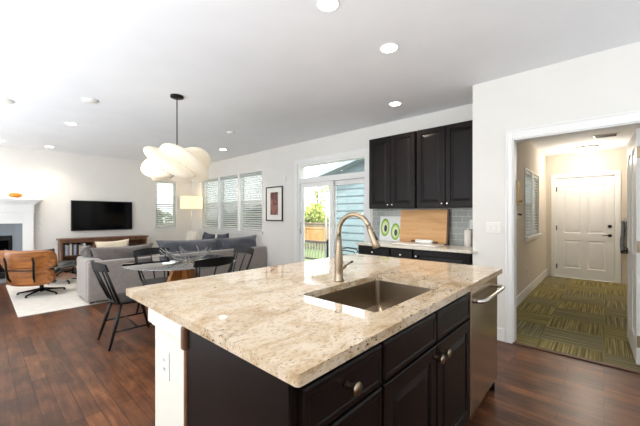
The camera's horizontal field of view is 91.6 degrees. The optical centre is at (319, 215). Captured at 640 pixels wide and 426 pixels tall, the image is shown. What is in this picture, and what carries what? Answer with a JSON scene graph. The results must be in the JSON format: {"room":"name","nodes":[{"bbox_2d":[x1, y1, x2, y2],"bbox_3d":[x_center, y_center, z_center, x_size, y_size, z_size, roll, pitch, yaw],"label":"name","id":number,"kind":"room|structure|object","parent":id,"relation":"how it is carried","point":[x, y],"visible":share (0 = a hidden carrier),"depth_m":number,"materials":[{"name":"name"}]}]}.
{"room":"open-plan kitchen","nodes":[
{"label":"open-plan kitchen","id":0,"kind":"room"},
{"bbox_2d":[0,145,191,258],"bbox_3d":[-6.316,-0.065,6.616,0.150,2.740,7.260,0,0,42],"label":"wall","id":1,"kind":"structure","parent":0,"point":[59,178],"depth_m":7.20,"materials":[{"name":"white paint"}]},
{"bbox_2d":[36,218,41,223],"bbox_3d":[-6.091,0.115,6.743,0.011,0.120,0.100,0,0,42],"label":"light switch","id":2,"kind":"object","parent":1,"relation":"attached to","point":[38,220],"visible":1,"depth_m":6.74,"materials":[{"name":"white plastic"}]},
{"bbox_2d":[36,225,41,229],"bbox_3d":[-6.091,0.265,6.743,0.011,0.100,0.100,0,0,42],"label":"light switch","id":3,"kind":"object","parent":1,"relation":"attached to","point":[38,227],"visible":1,"depth_m":6.74,"materials":[{"name":"white plastic"}]},
{"bbox_2d":[71,200,131,230],"bbox_3d":[-5.282,0.005,7.581,0.076,0.704,1.250,0,0,42],"label":"television","id":4,"kind":"object","parent":1,"relation":"attached to","point":[85,215],"visible":1,"depth_m":7.51,"materials":[{"name":"black plastic"}]},
{"bbox_2d":[154,180,177,230],"bbox_3d":[-4.332,-0.276,8.731,0.170,1.402,0.624,0,0,42],"label":"window","id":5,"kind":"structure","parent":1,"relation":"in","point":[157,228],"depth_m":8.71,"materials":[{"name":"white paint"}]},
{"bbox_2d":[156,181,175,226],"bbox_3d":[-4.323,-0.314,8.723,0.046,1.274,0.532,0,0,42],"label":"window blind","id":6,"kind":"object","parent":5,"relation":"attached to","point":[165,223],"visible":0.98,"depth_m":8.72,"materials":[{"name":"white plastic"}]},
{"bbox_2d":[148,308,183,425],"bbox_3d":[0.025,0.865,2.101,0.384,0.880,2.063,0,0,42],"label":"wall","id":7,"kind":"structure","parent":0,"point":[169,395],"depth_m":1.35,"materials":[{"name":"beige paint"}]},
{"bbox_2d":[162,348,169,380],"bbox_3d":[-0.684,0.657,1.376,0.075,0.125,0.010,0,0,42],"label":"wall outlet","id":8,"kind":"object","parent":7,"relation":"attached to","point":[165,354],"visible":1,"depth_m":1.36,"materials":[{"name":"white plastic"}]},
{"bbox_2d":[126,254,501,387],"bbox_3d":[0.154,0.407,1.980,1.336,0.034,2.081,0,0,42],"label":"countertop","id":9,"kind":"structure","parent":7,"relation":"on","point":[271,318],"depth_m":1.35,"materials":[{"name":"beige stone"}]},
{"bbox_2d":[334,212,379,281],"bbox_3d":[0.236,0.185,1.809,0.302,0.410,0.168,0,0,42],"label":"kitchen faucet","id":10,"kind":"object","parent":9,"relation":"on","point":[339,266],"visible":1,"depth_m":1.83,"materials":[{"name":"silver metal"}]},
{"bbox_2d":[315,280,431,311],"bbox_3d":[0.302,0.523,1.647,0.477,0.195,0.730,0,0,42],"label":"undermount sink","id":11,"kind":"object","parent":9,"relation":"in","point":[377,295],"visible":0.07,"depth_m":1.94,"materials":[{"name":"metal"}]},
{"bbox_2d":[0,0,639,162],"bbox_3d":[-1.885,-1.495,2.681,12.000,0.120,7.420,0,0,42],"label":"ceiling","id":12,"kind":"structure","parent":0,"point":[273,74],"depth_m":2.88,"materials":[{"name":"paint"}]},
{"bbox_2d":[0,98,13,103],"bbox_3d":[-3.918,-1.419,3.866,0.170,0.033,0.170,0,0,42],"label":"ceiling speaker","id":13,"kind":"object","parent":12,"relation":"attached to","point":[2,100],"visible":1,"depth_m":3.85,"materials":[{"name":"white paint"}]},
{"bbox_2d":[81,97,97,103],"bbox_3d":[-2.857,-1.419,3.866,0.170,0.033,0.170,0,0,42],"label":"ceiling speaker","id":14,"kind":"object","parent":12,"relation":"attached to","point":[84,99],"visible":1,"depth_m":3.83,"materials":[{"name":"white paint"}]},
{"bbox_2d":[141,94,209,182],"bbox_3d":[-1.718,-0.926,3.729,0.764,1.019,0.756,0,0,11],"label":"pendant lamp","id":15,"kind":"object","parent":12,"relation":"hanging from","point":[179,164],"visible":1,"depth_m":3.49,"materials":[{"name":"white fabric"}]},
{"bbox_2d":[316,0,339,11],"bbox_3d":[0.054,-1.431,2.111,0.158,0.007,0.158,0,0,42],"label":"recessed light","id":16,"kind":"object","parent":12,"relation":"in","point":[323,5],"visible":1,"depth_m":2.12,"materials":[{"name":"white paint"}]},
{"bbox_2d":[380,43,397,52],"bbox_3d":[0.592,-1.431,2.666,0.158,0.007,0.158,0,0,42],"label":"recessed light","id":17,"kind":"object","parent":12,"relation":"in","point":[389,47],"visible":1,"depth_m":2.66,"materials":[{"name":"beige"}]},
{"bbox_2d":[389,101,401,105],"bbox_3d":[0.965,-1.431,3.993,0.158,0.007,0.158,0,0,42],"label":"recessed light","id":18,"kind":"object","parent":12,"relation":"in","point":[396,103],"visible":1,"depth_m":3.98,"materials":[{"name":"beige"}]},
{"bbox_2d":[0,272,639,425],"bbox_3d":[-0.578,1.362,4.114,12.000,0.126,11.300,0,0,42],"label":"floor","id":19,"kind":"structure","parent":0,"point":[55,370],"depth_m":2.69,"materials":[{"name":"brown wood"}]},
{"bbox_2d":[0,197,42,283],"bbox_3d":[-6.543,0.471,5.848,0.550,1.667,2.000,0,0,42],"label":"fireplace","id":20,"kind":"object","parent":19,"relation":"on","point":[16,214],"visible":0.71,"depth_m":6.39,"materials":[{"name":"white paint"}]},
{"bbox_2d":[9,192,21,197],"bbox_3d":[-6.249,-0.423,6.385,0.205,0.118,0.205,0,0,42],"label":"ornament","id":21,"kind":"object","parent":20,"relation":"on","point":[15,195],"visible":0.94,"depth_m":6.33,"materials":[{"name":"ceramic"}]},
{"bbox_2d":[0,197,42,199],"bbox_3d":[-6.639,-0.344,5.936,0.290,0.037,2.000,0,0,42],"label":"mantel shelf","id":22,"kind":"object","parent":20,"relation":"attached to","point":[1,198],"depth_m":6.31,"materials":[{"name":"white paint"}]},
{"bbox_2d":[6,277,109,317],"bbox_3d":[-3.539,1.298,6.299,2.680,0.012,3.865,0,0,42],"label":"area rug","id":23,"kind":"object","parent":19,"relation":"on","point":[39,302],"visible":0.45,"depth_m":4.79,"materials":[{"name":"beige fabric"}]},
{"bbox_2d":[0,249,76,297],"bbox_3d":[-4.626,0.908,5.108,0.890,0.766,0.774,0,0,-5],"label":"lounge chair","id":24,"kind":"object","parent":23,"relation":"on","point":[32,267],"visible":0.98,"depth_m":4.85,"materials":[{"name":"brown wood"}]},
{"bbox_2d":[52,261,73,272],"bbox_3d":[-4.634,0.924,5.210,0.680,0.153,0.580,0,14,-5],"label":"seat cushion","id":25,"kind":"object","parent":24,"relation":"on","point":[55,269],"depth_m":5.25,"materials":[{"name":"black leather"}]},
{"bbox_2d":[49,260,76,283],"bbox_3d":[-4.934,1.088,6.046,0.676,0.406,0.540,0,0,-5],"label":"ottoman","id":26,"kind":"object","parent":23,"relation":"on","point":[64,261],"visible":0.26,"depth_m":5.99,"materials":[{"name":"black leather"}]},
{"bbox_2d":[57,260,76,263],"bbox_3d":[-4.934,0.945,6.046,0.600,0.120,0.500,0,0,-5],"label":"cushion","id":27,"kind":"object","parent":26,"relation":"on","point":[75,261],"depth_m":5.99,"materials":[{"name":"black leather"}]},
{"bbox_2d":[77,245,265,303],"bbox_3d":[-3.268,0.971,6.552,2.780,0.642,3.175,0,0,42],"label":"sectional sofa","id":28,"kind":"object","parent":23,"relation":"on","point":[89,288],"visible":0.41,"depth_m":4.82,"materials":[{"name":"grey fabric"}]},
{"bbox_2d":[79,245,93,256],"bbox_3d":[-3.649,0.558,4.880,0.198,0.207,0.428,0,0,-37],"label":"throw cushion","id":29,"kind":"object","parent":28,"relation":"on","point":[84,250],"visible":0.85,"depth_m":4.75,"materials":[{"name":"grey fabric"}]},
{"bbox_2d":[95,239,128,247],"bbox_3d":[-3.517,0.638,5.310,0.526,0.456,0.195,0,0,-44],"label":"throw cushion","id":30,"kind":"object","parent":28,"relation":"on","point":[120,243],"visible":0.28,"depth_m":5.29,"materials":[{"name":"beige fabric"}]},
{"bbox_2d":[89,243,152,259],"bbox_3d":[-3.182,0.671,5.046,0.914,0.390,0.339,0,0,-41],"label":"throw cushion","id":31,"kind":"object","parent":28,"relation":"on","point":[107,253],"visible":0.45,"depth_m":4.89,"materials":[{"name":"grey fabric"}]},
{"bbox_2d":[156,238,217,254],"bbox_3d":[-2.446,0.650,5.838,0.294,0.432,1.191,0,0,45],"label":"throw cushion","id":32,"kind":"object","parent":28,"relation":"on","point":[187,245],"visible":0.48,"depth_m":5.74,"materials":[{"name":"fabric"}]},
{"bbox_2d":[186,230,197,239],"bbox_3d":[-3.365,0.629,8.121,0.560,0.458,0.218,0,0,41],"label":"throw cushion","id":33,"kind":"object","parent":28,"relation":"on","point":[190,235],"visible":0.56,"depth_m":8.01,"materials":[{"name":"beige fabric"}]},
{"bbox_2d":[202,232,214,238],"bbox_3d":[-2.734,0.639,7.539,0.548,0.480,0.218,0,0,39],"label":"throw cushion","id":34,"kind":"object","parent":28,"relation":"on","point":[205,235],"visible":0.32,"depth_m":7.47,"materials":[{"name":"fabric"}]},
{"bbox_2d":[216,233,228,249],"bbox_3d":[-2.238,0.634,7.106,0.220,0.496,0.534,0,0,-45],"label":"throw cushion","id":35,"kind":"object","parent":28,"relation":"on","point":[227,234],"visible":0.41,"depth_m":7.02,"materials":[{"name":"fabric"}]},
{"bbox_2d":[217,235,256,249],"bbox_3d":[-1.719,0.650,6.595,0.254,0.448,0.972,0,0,43],"label":"throw cushion","id":36,"kind":"object","parent":28,"relation":"on","point":[249,241],"visible":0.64,"depth_m":6.46,"materials":[{"name":"fabric"}]},
{"bbox_2d":[56,235,148,272],"bbox_3d":[-5.148,0.910,7.473,0.380,0.790,1.780,0,0,42],"label":"media console","id":37,"kind":"object","parent":19,"relation":"on","point":[133,239],"visible":0.38,"depth_m":7.21,"materials":[{"name":"brown wood"}]},
{"bbox_2d":[64,244,67,255],"bbox_3d":[-5.622,0.759,6.880,0.180,0.240,0.035,0,0,42],"label":"book","id":38,"kind":"object","parent":37,"relation":"on","point":[66,245],"visible":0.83,"depth_m":6.82,"materials":[{"name":"grey paper"}]},
{"bbox_2d":[76,244,78,254],"bbox_3d":[-5.490,0.763,7.024,0.180,0.234,0.042,0,0,42],"label":"book","id":39,"kind":"object","parent":37,"relation":"on","point":[77,245],"visible":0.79,"depth_m":6.96,"materials":[{"name":"blue paper"}]},
{"bbox_2d":[90,260,151,350],"bbox_3d":[-2.044,0.878,3.279,0.470,0.859,0.602,0,0,42],"label":"dining chair","id":40,"kind":"object","parent":19,"relation":"on","point":[119,299],"visible":0.78,"depth_m":3.12,"materials":[{"name":"black paint"}]},
{"bbox_2d":[133,247,180,312],"bbox_3d":[-2.149,0.878,4.152,0.602,0.859,0.470,0,0,40],"label":"dining chair","id":41,"kind":"object","parent":19,"relation":"on","point":[154,250],"visible":0.48,"depth_m":4.20,"materials":[{"name":"black paint"}]},
{"bbox_2d":[122,255,235,281],"bbox_3d":[-1.698,0.934,3.851,1.280,0.741,1.280,0,0,42],"label":"dining table","id":42,"kind":"object","parent":19,"relation":"on","point":[178,270],"visible":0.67,"depth_m":3.69,"materials":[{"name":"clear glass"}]},
{"bbox_2d":[159,245,210,261],"bbox_3d":[-1.649,0.477,3.847,0.594,0.174,0.557,0,0,-22],"label":"wire bowl","id":43,"kind":"object","parent":42,"relation":"on","point":[171,255],"visible":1,"depth_m":3.79,"materials":[{"name":"silver metal"}]},
{"bbox_2d":[180,196,202,230],"bbox_3d":[-3.542,0.390,8.580,0.570,1.830,0.570,0,0,42],"label":"floor lamp","id":44,"kind":"object","parent":19,"relation":"on","point":[186,202],"visible":0.77,"depth_m":8.35,"materials":[{"name":"beige fabric"}]},
{"bbox_2d":[193,256,233,277],"bbox_3d":[-1.317,0.878,3.533,0.602,0.859,0.470,0,0,40],"label":"dining chair","id":45,"kind":"object","parent":19,"relation":"on","point":[210,262],"visible":0.29,"depth_m":3.31,"materials":[{"name":"black paint"}]},
{"bbox_2d":[230,246,253,271],"bbox_3d":[-1.246,0.878,4.272,0.470,0.859,0.602,0,0,42],"label":"dining chair","id":46,"kind":"object","parent":19,"relation":"on","point":[243,249],"visible":0.27,"depth_m":4.48,"materials":[{"name":"black paint"}]},
{"bbox_2d":[181,326,381,425],"bbox_3d":[-0.139,0.865,1.136,0.671,0.880,0.450,0,0,42],"label":"base cabinet","id":47,"kind":"object","parent":19,"relation":"on","point":[222,388],"visible":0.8,"depth_m":0.98,"materials":[{"name":"black wood"}]},
{"bbox_2d":[358,245,390,256],"bbox_3d":[0.923,0.863,4.487,0.515,0.885,0.643,0,0,42],"label":"base cabinet","id":48,"kind":"object","parent":19,"relation":"on","point":[368,250],"visible":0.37,"depth_m":4.25,"materials":[{"name":"black wood"}]},
{"bbox_2d":[355,240,476,253],"bbox_3d":[1.311,0.403,4.141,1.605,0.032,0.635,0,0,42],"label":"countertop","id":49,"kind":"structure","parent":48,"relation":"on","point":[447,247],"depth_m":3.88,"materials":[{"name":"stone"}]},
{"bbox_2d":[379,216,401,241],"bbox_3d":[1.083,0.201,4.725,0.400,0.374,0.046,0,0,42],"label":"board","id":50,"kind":"object","parent":49,"relation":"on","point":[389,225],"visible":0.88,"depth_m":4.74,"materials":[{"name":"white ceramic"}]},
{"bbox_2d":[392,242,444,246],"bbox_3d":[1.306,0.380,4.145,0.284,0.014,0.620,0,0,-45],"label":"serving slab","id":51,"kind":"object","parent":49,"relation":"on","point":[403,243],"visible":0.97,"depth_m":4.01,"materials":[{"name":"white stone"}]},
{"bbox_2d":[411,239,437,243],"bbox_3d":[1.370,0.344,4.097,0.056,0.056,0.416,0,0,-36],"label":"rolling pin","id":52,"kind":"object","parent":51,"relation":"on","point":[421,241],"visible":0.98,"depth_m":4.07,"materials":[{"name":"white stone"}]},
{"bbox_2d":[399,209,449,243],"bbox_3d":[1.449,0.147,4.357,0.707,0.468,0.076,0,0,42],"label":"cutting board","id":53,"kind":"object","parent":49,"relation":"on","point":[433,225],"visible":0.98,"depth_m":4.32,"materials":[{"name":"brown wood"}]},
{"bbox_2d":[464,228,471,246],"bbox_3d":[1.856,0.275,3.911,0.092,0.224,0.092,0,0,42],"label":"canister","id":54,"kind":"object","parent":49,"relation":"on","point":[467,233],"visible":0.98,"depth_m":3.87,"materials":[{"name":"white ceramic"}]},
{"bbox_2d":[391,248,413,258],"bbox_3d":[1.233,0.863,4.204,0.315,0.885,0.643,0,0,42],"label":"base cabinet","id":55,"kind":"object","parent":19,"relation":"on","point":[395,252],"visible":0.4,"depth_m":3.98,"materials":[{"name":"black wood"}]},
{"bbox_2d":[380,293,469,425],"bbox_3d":[0.353,0.865,1.658,0.647,0.880,0.985,0,0,42],"label":"base cabinet","id":56,"kind":"object","parent":19,"relation":"on","point":[426,363],"visible":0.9,"depth_m":1.41,"materials":[{"name":"black wood"}]},
{"bbox_2d":[414,249,472,264],"bbox_3d":[1.604,0.863,3.865,0.680,0.885,0.643,0,0,42],"label":"base cabinet","id":57,"kind":"object","parent":19,"relation":"on","point":[437,256],"visible":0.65,"depth_m":3.63,"materials":[{"name":"black wood"}]},
{"bbox_2d":[464,276,504,425],"bbox_3d":[0.905,0.865,2.239,0.660,0.880,0.604,0,0,42],"label":"dishwasher","id":58,"kind":"object","parent":19,"relation":"on","point":[483,299],"visible":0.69,"depth_m":2.00,"materials":[{"name":"silver metal"}]},
{"bbox_2d":[489,381,494,390],"bbox_3d":[1.083,0.865,2.509,0.578,0.880,0.018,0,0,42],"label":"end panel","id":59,"kind":"object","parent":19,"relation":"on","point":[492,388],"visible":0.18,"depth_m":2.32,"materials":[{"name":"black wood"}]},
{"bbox_2d":[192,103,472,266],"bbox_3d":[-0.875,-0.065,6.659,8.130,2.740,0.162,0,0,42],"label":"wall","id":60,"kind":"structure","parent":0,"point":[278,238],"depth_m":6.27,"materials":[{"name":"white paint"}]},
{"bbox_2d":[200,170,262,235],"bbox_3d":[-2.287,-0.286,7.901,2.854,1.462,0.170,0,0,42],"label":"window","id":61,"kind":"structure","parent":60,"relation":"in","point":[216,229],"depth_m":7.76,"materials":[{"name":"white paint"}]},
{"bbox_2d":[203,178,217,227],"bbox_3d":[-2.994,-0.324,8.530,0.870,1.334,0.046,0,0,42],"label":"window blind","id":62,"kind":"object","parent":61,"relation":"attached to","point":[213,217],"visible":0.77,"depth_m":8.53,"materials":[{"name":"white plastic"}]},
{"bbox_2d":[220,175,237,229],"bbox_3d":[-2.295,-0.324,7.892,0.825,1.334,0.046,0,0,42],"label":"window blind","id":63,"kind":"object","parent":61,"relation":"attached to","point":[228,212],"visible":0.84,"depth_m":7.91,"materials":[{"name":"white plastic"}]},
{"bbox_2d":[240,171,261,230],"bbox_3d":[-1.596,-0.324,7.255,0.870,1.334,0.046,0,0,42],"label":"window blind","id":64,"kind":"object","parent":61,"relation":"attached to","point":[243,214],"visible":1,"depth_m":7.25,"materials":[{"name":"white plastic"}]},
{"bbox_2d":[266,186,282,220],"bbox_3d":[-0.977,-0.250,6.637,0.550,0.730,0.028,0,0,42],"label":"framed art","id":65,"kind":"object","parent":60,"relation":"attached to","point":[274,195],"visible":1,"depth_m":6.63,"materials":[{"name":"paper"}]},
{"bbox_2d":[270,192,277,214],"bbox_3d":[-0.978,-0.255,6.636,0.250,0.480,0.002,0,0,42],"label":"print","id":66,"kind":"object","parent":65,"relation":"attached to","point":[273,195],"depth_m":6.64},
{"bbox_2d":[295,148,370,262],"bbox_3d":[0.205,0.105,5.669,1.790,2.400,0.168,0,0,42],"label":"door","id":67,"kind":"structure","parent":60,"relation":"in","point":[301,182],"depth_m":5.64,"materials":[{"name":"white paint"}]},
{"bbox_2d":[369,131,420,208],"bbox_3d":[1.099,-0.618,4.516,0.735,1.035,0.363,0,0,42],"label":"upper cabinet","id":68,"kind":"object","parent":60,"relation":"attached to","point":[392,159],"visible":0.98,"depth_m":4.38,"materials":[{"name":"black wood"}]},
{"bbox_2d":[417,120,472,207],"bbox_3d":[1.664,-0.618,4.000,0.765,1.035,0.363,0,0,42],"label":"upper cabinet","id":69,"kind":"object","parent":60,"relation":"attached to","point":[444,153],"visible":0.89,"depth_m":3.89,"materials":[{"name":"black wood"}]},
{"bbox_2d":[516,141,545,295],"bbox_3d":[3.388,-0.065,5.193,0.145,2.740,4.660,0,0,42],"label":"wall","id":70,"kind":"structure","parent":0,"point":[531,255],"depth_m":5.23,"materials":[{"name":"beige paint"}]},
{"bbox_2d":[516,181,521,204],"bbox_3d":[2.871,-0.325,4.474,0.061,0.340,0.200,0,0,42],"label":"wall plaque","id":71,"kind":"object","parent":70,"relation":"attached to","point":[518,201],"visible":0.96,"depth_m":4.45,"materials":[{"name":"brown wood"}]},
{"bbox_2d":[516,269,546,307],"bbox_3d":[3.401,1.227,5.087,0.016,0.144,4.500,0,0,42],"label":"baseboard","id":72,"kind":"structure","parent":70,"relation":"attached to","point":[531,286],"depth_m":5.18,"materials":[{"name":"white paint"}]},
{"bbox_2d":[524,168,541,241],"bbox_3d":[3.682,-0.166,5.460,0.170,1.182,1.454,0,0,42],"label":"window","id":73,"kind":"structure","parent":70,"relation":"in","point":[532,236],"depth_m":5.43,"materials":[{"name":"white paint"}]},
{"bbox_2d":[526,171,530,234],"bbox_3d":[3.444,-0.204,5.183,0.049,1.054,0.632,0,0,42],"label":"window blind","id":74,"kind":"object","parent":73,"relation":"attached to","point":[528,174],"visible":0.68,"depth_m":5.26,"materials":[{"name":"white plastic"}]},
{"bbox_2d":[533,175,537,233],"bbox_3d":[3.936,-0.204,5.723,0.049,1.054,0.632,0,0,42],"label":"window blind","id":75,"kind":"object","parent":73,"relation":"attached to","point":[535,178],"visible":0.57,"depth_m":5.79,"materials":[{"name":"white plastic"}]},
{"bbox_2d":[473,41,639,328],"bbox_3d":[3.153,-0.065,2.172,3.870,2.740,0.120,0,0,42],"label":"wall","id":76,"kind":"structure","parent":0,"point":[606,82],"depth_m":3.11,"materials":[{"name":"white paint"}]},
{"bbox_2d":[486,222,500,233],"bbox_3d":[1.833,0.130,3.288,0.140,0.118,0.011,0,0,42],"label":"light switch","id":77,"kind":"object","parent":76,"relation":"attached to","point":[491,227],"visible":1,"depth_m":3.29,"materials":[{"name":"white plastic"}]},
{"bbox_2d":[497,328,504,341],"bbox_3d":[3.115,1.240,2.115,3.850,0.130,0.016,0,0,42],"label":"baseboard","id":78,"kind":"structure","parent":76,"relation":"attached to","point":[500,332],"depth_m":3.23,"materials":[{"name":"white paint"}]},
{"bbox_2d":[505,110,639,343],"bbox_3d":[2.350,0.218,2.895,1.067,2.173,0.156,0,0,42],"label":"trim","id":79,"kind":"structure","parent":76,"relation":"attached to","point":[629,118],"depth_m":3.17,"materials":[{"name":"white paint"}]},
{"bbox_2d":[512,342,639,373],"bbox_3d":[2.326,1.299,2.869,0.955,0.012,0.055,0,0,42],"label":"trim","id":80,"kind":"structure","parent":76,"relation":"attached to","point":[516,343],"depth_m":2.83,"materials":[{"name":"brown wood"}]},
{"bbox_2d":[620,128,639,364],"bbox_3d":[3.022,0.269,2.993,0.160,2.045,0.834,0,0,41],"label":"door","id":81,"kind":"structure","parent":76,"relation":"in","point":[632,250],"depth_m":2.87,"materials":[{"name":"white paint"}]},
{"bbox_2d":[531,126,639,156],"bbox_3d":[4.139,-1.335,4.406,2.025,0.120,4.510,0,0,42],"label":"ceiling","id":82,"kind":"structure","parent":0,"point":[563,145],"depth_m":5.43,"materials":[{"name":"paint"}]},
{"bbox_2d":[575,145,598,152],"bbox_3d":[4.948,-1.220,5.774,0.350,0.110,0.350,0,0,42],"label":"dome ceiling light","id":83,"kind":"object","parent":82,"relation":"attached to","point":[586,148],"visible":1,"depth_m":5.68,"materials":[{"name":"white glass"}]},
{"bbox_2d":[593,133,618,138],"bbox_3d":[4.544,-1.267,4.950,0.300,0.016,0.200,0,0,42],"label":"ceiling vent","id":84,"kind":"object","parent":82,"relation":"in","point":[611,134],"visible":1,"depth_m":4.91,"materials":[{"name":"white metal"}]},
{"bbox_2d":[546,148,626,283],"bbox_3d":[5.765,-0.065,6.077,2.175,2.740,0.150,0,0,42],"label":"wall","id":85,"kind":"structure","parent":0,"point":[609,160],"depth_m":6.30,"materials":[{"name":"beige paint"}]},
{"bbox_2d":[556,176,613,281],"bbox_3d":[5.372,0.261,6.341,0.912,2.065,0.105,0,0,42],"label":"door","id":86,"kind":"structure","parent":85,"relation":"in","point":[584,206],"depth_m":6.34,"materials":[{"name":"white paint"}]},
{"bbox_2d":[551,170,620,282],"bbox_3d":[5.419,0.214,6.381,1.077,2.169,0.168,0,0,42],"label":"trim","id":87,"kind":"structure","parent":85,"relation":"attached to","point":[617,173],"depth_m":6.13,"materials":[{"name":"white paint"}]},
{"bbox_2d":[620,218,626,253],"bbox_3d":[5.794,0.385,5.907,0.146,0.680,0.063,0,0,42],"label":"scarf","id":88,"kind":"object","parent":85,"relation":"hanging from","point":[623,237],"visible":0.7,"depth_m":5.92,"materials":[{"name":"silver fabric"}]},
{"label":"outside","id":89,"kind":"structure","parent":0,"visible":0},
{"bbox_2d":[305,242,322,257],"bbox_3d":[-2.110,1.815,22.909,46.000,0.180,59.000,0,0,42],"label":"lawn","id":90,"kind":"structure","parent":89,"point":[314,242],"depth_m":14.51,"materials":[{"name":"green plant"}]},
{"bbox_2d":[157,207,172,222],"bbox_3d":[-9.222,0.614,16.597,2.092,2.274,2.217,0,0,42],"label":"tree","id":91,"kind":"object","parent":90,"relation":"on","point":[157,207],"visible":0.1,"depth_m":16.72,"materials":[{"name":"green plant"}]},
{"bbox_2d":[305,222,328,249],"bbox_3d":[-3.957,1.035,18.807,16.920,1.380,0.150,0,0,42],"label":"fence","id":92,"kind":"object","parent":90,"relation":"on","point":[313,231],"visible":0.04,"depth_m":15.34,"materials":[{"name":"brown wood"}]},
{"bbox_2d":[305,203,328,245],"bbox_3d":[-0.518,0.494,17.657,2.132,2.485,3.174,0,0,-15],"label":"shrub","id":93,"kind":"object","parent":90,"relation":"on","point":[313,214],"visible":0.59,"depth_m":16.84,"materials":[{"name":"green plant"}]},
{"bbox_2d":[306,186,328,211],"bbox_3d":[-0.069,-0.308,21.398,1.820,4.074,1.469,0,0,-3],"label":"tree","id":94,"kind":"object","parent":90,"relation":"on","point":[326,187],"visible":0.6,"depth_m":21.30,"materials":[{"name":"green plant"}]},
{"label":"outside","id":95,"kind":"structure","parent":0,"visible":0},
{"bbox_3d":[-0.225,1.405,7.394,8.100,0.120,1.780,0,0,42],"label":"deck","id":96,"kind":"object","parent":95,"visible":0},
{"bbox_2d":[305,240,328,259],"bbox_3d":[-1.207,0.985,9.359,3.844,0.720,0.060,0,0,42],"label":"deck railing","id":97,"kind":"object","parent":96,"relation":"on","point":[306,241],"visible":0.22,"depth_m":8.30,"materials":[{"name":"metal"}]},
{"bbox_2d":[342,247,357,253],"bbox_3d":[0.570,1.010,6.567,0.522,0.672,0.523,0,0,12],"label":"patio chair","id":98,"kind":"object","parent":96,"relation":"on","point":[346,247],"visible":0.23,"depth_m":6.76,"materials":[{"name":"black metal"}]},
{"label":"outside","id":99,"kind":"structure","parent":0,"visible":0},
{"bbox_3d":[1.266,1.805,9.065,8.150,0.200,2.700,0,0,42],"label":"yard","id":100,"kind":"structure","parent":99,"visible":0},
{"bbox_2d":[309,159,363,257],"bbox_3d":[1.566,0.035,9.164,3.040,3.340,2.350,0,0,42],"label":"house wing","id":101,"kind":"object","parent":100,"relation":"on","point":[349,198],"visible":0.25,"depth_m":8.71,"materials":[{"name":"blue"}]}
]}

